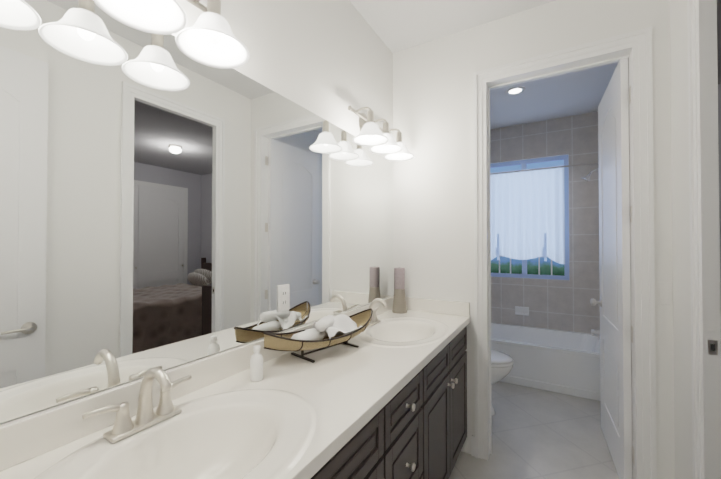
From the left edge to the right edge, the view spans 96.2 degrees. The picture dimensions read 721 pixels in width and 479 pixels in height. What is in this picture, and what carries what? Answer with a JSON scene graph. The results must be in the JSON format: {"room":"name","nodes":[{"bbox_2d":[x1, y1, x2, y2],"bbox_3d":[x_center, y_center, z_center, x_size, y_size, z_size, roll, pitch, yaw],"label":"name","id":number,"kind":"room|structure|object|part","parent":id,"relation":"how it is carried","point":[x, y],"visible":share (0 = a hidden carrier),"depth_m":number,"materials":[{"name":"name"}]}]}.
{"room":"bathroom","nodes":[
{"label":"bathroom","id":0,"kind":"room"},
{"bbox_2d":[0,0,395,424],"bbox_3d":[0.136,-0.002,2.380,0.120,2.846,4.730,0,-1,30],"label":"wall","id":1,"kind":"structure","parent":0,"point":[330,60],"depth_m":1.67,"materials":[{"name":"white paint"}]},
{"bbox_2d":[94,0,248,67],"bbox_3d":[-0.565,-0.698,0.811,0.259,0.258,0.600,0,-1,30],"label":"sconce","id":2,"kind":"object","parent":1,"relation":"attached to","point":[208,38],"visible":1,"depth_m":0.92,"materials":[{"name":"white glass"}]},
{"bbox_2d":[0,0,392,422],"bbox_3d":[-0.347,-0.120,1.430,0.004,1.040,2.351,0,-1,30],"label":"mirror","id":3,"kind":"object","parent":1,"relation":"attached to","point":[166,202],"visible":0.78,"depth_m":0.95,"materials":[{"name":"clear glass"}]},
{"bbox_2d":[278,284,289,311],"bbox_3d":[-0.338,0.253,1.428,0.007,0.116,0.072,0,-1,30],"label":"electrical outlet plate","id":4,"kind":"object","parent":3,"relation":"attached to","point":[284,297],"visible":1,"depth_m":1.42,"materials":[{"name":"white plastic"}]},
{"bbox_2d":[348,106,413,160],"bbox_3d":[0.132,-0.684,2.003,0.259,0.258,0.600,0,-1,30],"label":"sconce","id":5,"kind":"object","parent":1,"relation":"attached to","point":[374,137],"visible":1,"depth_m":1.94,"materials":[{"name":"white glass"}]},
{"bbox_2d":[396,0,671,478],"bbox_3d":[0.962,-0.005,2.099,1.530,2.846,0.120,0,-1,30],"label":"wall","id":6,"kind":"structure","parent":0,"point":[435,188],"depth_m":2.18,"materials":[{"name":"white paint"}]},
{"bbox_2d":[471,435,474,446],"bbox_3d":[0.579,1.356,2.385,0.563,0.130,0.014,0,-1,30],"label":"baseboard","id":7,"kind":"structure","parent":6,"relation":"attached to","point":[472,445],"depth_m":2.13,"materials":[{"name":"white wood"}]},
{"bbox_2d":[473,27,656,478],"bbox_3d":[1.176,0.151,1.972,0.899,2.530,0.162,0,-1,30],"label":"door frame","id":8,"kind":"structure","parent":6,"relation":"attached to","point":[634,48],"depth_m":1.78,"materials":[{"name":"white wood"}]},
{"bbox_2d":[590,58,632,478],"bbox_3d":[1.654,0.190,2.141,0.169,2.440,0.747,0,-1,30],"label":"door","id":9,"kind":"structure","parent":6,"relation":"in","point":[614,302],"depth_m":1.98,"materials":[{"name":"white wood"}]},
{"bbox_2d":[449,381,619,478],"bbox_3d":[2.476,1.435,0.996,5.540,0.060,4.730,0,-1,30],"label":"floor","id":10,"kind":"structure","parent":0,"point":[540,434],"depth_m":2.30,"materials":[{"name":"tile"}]},
{"bbox_2d":[0,296,469,478],"bbox_3d":[-0.099,0.871,1.273,0.576,1.076,2.353,0,-1,30],"label":"bathroom vanity","id":11,"kind":"object","parent":10,"relation":"on","point":[386,398],"visible":0.94,"depth_m":0.96,"materials":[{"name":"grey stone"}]},
{"bbox_2d":[250,345,262,381],"bbox_3d":[-0.368,0.432,1.146,0.044,0.119,0.044,0,-1,30],"label":"bottle","id":12,"kind":"object","parent":11,"relation":"on","point":[256,367],"visible":1,"depth_m":1.13,"materials":[{"name":"white plastic"}]},
{"bbox_2d":[263,308,372,362],"bbox_3d":[-0.155,0.419,1.457,0.238,0.154,0.613,0,-1,30],"label":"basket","id":13,"kind":"object","parent":11,"relation":"on","point":[325,332],"visible":1,"depth_m":1.38,"materials":[{"name":"wood"}]},
{"bbox_2d":[392,267,406,313],"bbox_3d":[0.276,0.347,2.289,0.106,0.317,0.106,0,-1,30],"label":"candle","id":14,"kind":"object","parent":11,"relation":"on","point":[399,303],"visible":1,"depth_m":2.25,"materials":[{"name":"beige wax"}]},
{"bbox_2d":[491,349,513,415],"bbox_3d":[0.900,1.017,2.785,0.764,0.813,0.480,0,-1,30],"label":"toilet","id":15,"kind":"object","parent":10,"relation":"on","point":[502,363],"visible":0.12,"depth_m":2.56,"materials":[{"name":"white ceramic"}]},
{"bbox_2d":[491,322,600,400],"bbox_3d":[1.772,1.228,3.537,1.504,0.408,0.797,0,-1,30],"label":"bathtub","id":16,"kind":"object","parent":10,"relation":"on","point":[562,362],"visible":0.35,"depth_m":3.14,"materials":[{"name":"white ceramic"}]},
{"bbox_2d":[349,0,720,129],"bbox_3d":[2.476,-1.491,1.030,5.540,0.100,4.730,0,-1,30],"label":"ceiling","id":17,"kind":"structure","parent":0,"point":[398,25],"depth_m":2.30,"materials":[{"name":"white paint"}]},
{"bbox_2d":[505,86,524,94],"bbox_3d":[1.464,-1.413,3.063,0.170,0.008,0.170,0,-1,30],"label":"recessed light","id":18,"kind":"object","parent":17,"relation":"in","point":[515,90],"visible":1,"depth_m":3.05,"materials":[{"name":"white"}]},
{"bbox_2d":[664,0,720,478],"bbox_3d":[1.556,-0.011,1.551,0.036,2.846,4.730,0,-1,30],"label":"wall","id":19,"kind":"structure","parent":0,"point":[675,11],"depth_m":1.57,"materials":[{"name":"white paint"}]},
{"bbox_2d":[490,112,599,333],"bbox_3d":[2.007,0.016,3.912,1.566,2.846,0.058,0,-1,30],"label":"tiled wall","id":20,"kind":"structure","parent":19,"relation":"attached to","point":[563,305],"depth_m":3.68,"materials":[{"name":"grey tile"}]},
{"bbox_2d":[515,306,528,315],"bbox_3d":[1.936,0.849,3.885,0.150,0.100,0.042,0,-1,30],"label":"soap dish","id":21,"kind":"object","parent":20,"relation":"attached to","point":[521,310],"visible":1,"depth_m":3.88,"materials":[{"name":"white ceramic"}]},
{"bbox_2d":[490,155,568,279],"bbox_3d":[2.005,-0.262,3.961,0.915,1.437,0.050,0,-1,30],"label":"window","id":22,"kind":"structure","parent":20,"relation":"in","point":[535,268],"depth_m":3.89,"materials":[{"name":"blue plastic"}]},
{"bbox_2d":[598,158,598,223],"bbox_3d":[2.436,0.007,3.143,0.050,2.846,0.780,0,-1,30],"label":"tiled wall","id":23,"kind":"structure","parent":19,"relation":"attached to","point":[598,158],"depth_m":3.54,"materials":[{"name":"grey tile"}]},
{"bbox_2d":[490,162,598,263],"bbox_3d":[1.921,-0.284,3.809,1.502,1.104,0.076,0,-1,30],"label":"curtain","id":24,"kind":"object","parent":23,"relation":"hanging from","point":[527,206],"visible":0.92,"depth_m":3.80,"materials":[{"name":"white fabric"}]},
{"bbox_3d":[1.928,-0.824,3.827,1.502,0.019,0.019,0,-1,30],"label":"rod","id":25,"kind":"part","parent":24,"relation":"part of","materials":[{"name":"silver metal"}]},
{"bbox_2d":[582,168,599,335],"bbox_3d":[2.346,0.110,3.248,0.210,1.693,0.150,0,-1,30],"label":"shower","id":26,"kind":"object","parent":23,"relation":"attached to","point":[593,331],"visible":0.48,"depth_m":3.24,"materials":[{"name":"silver metal"}]},
{"bbox_2d":[687,0,720,478],"bbox_3d":[1.246,0.140,1.019,0.078,2.530,0.818,0,-1,30],"label":"door frame","id":27,"kind":"structure","parent":19,"relation":"attached to","point":[701,14],"depth_m":1.32,"materials":[{"name":"white wood"}]}
]}

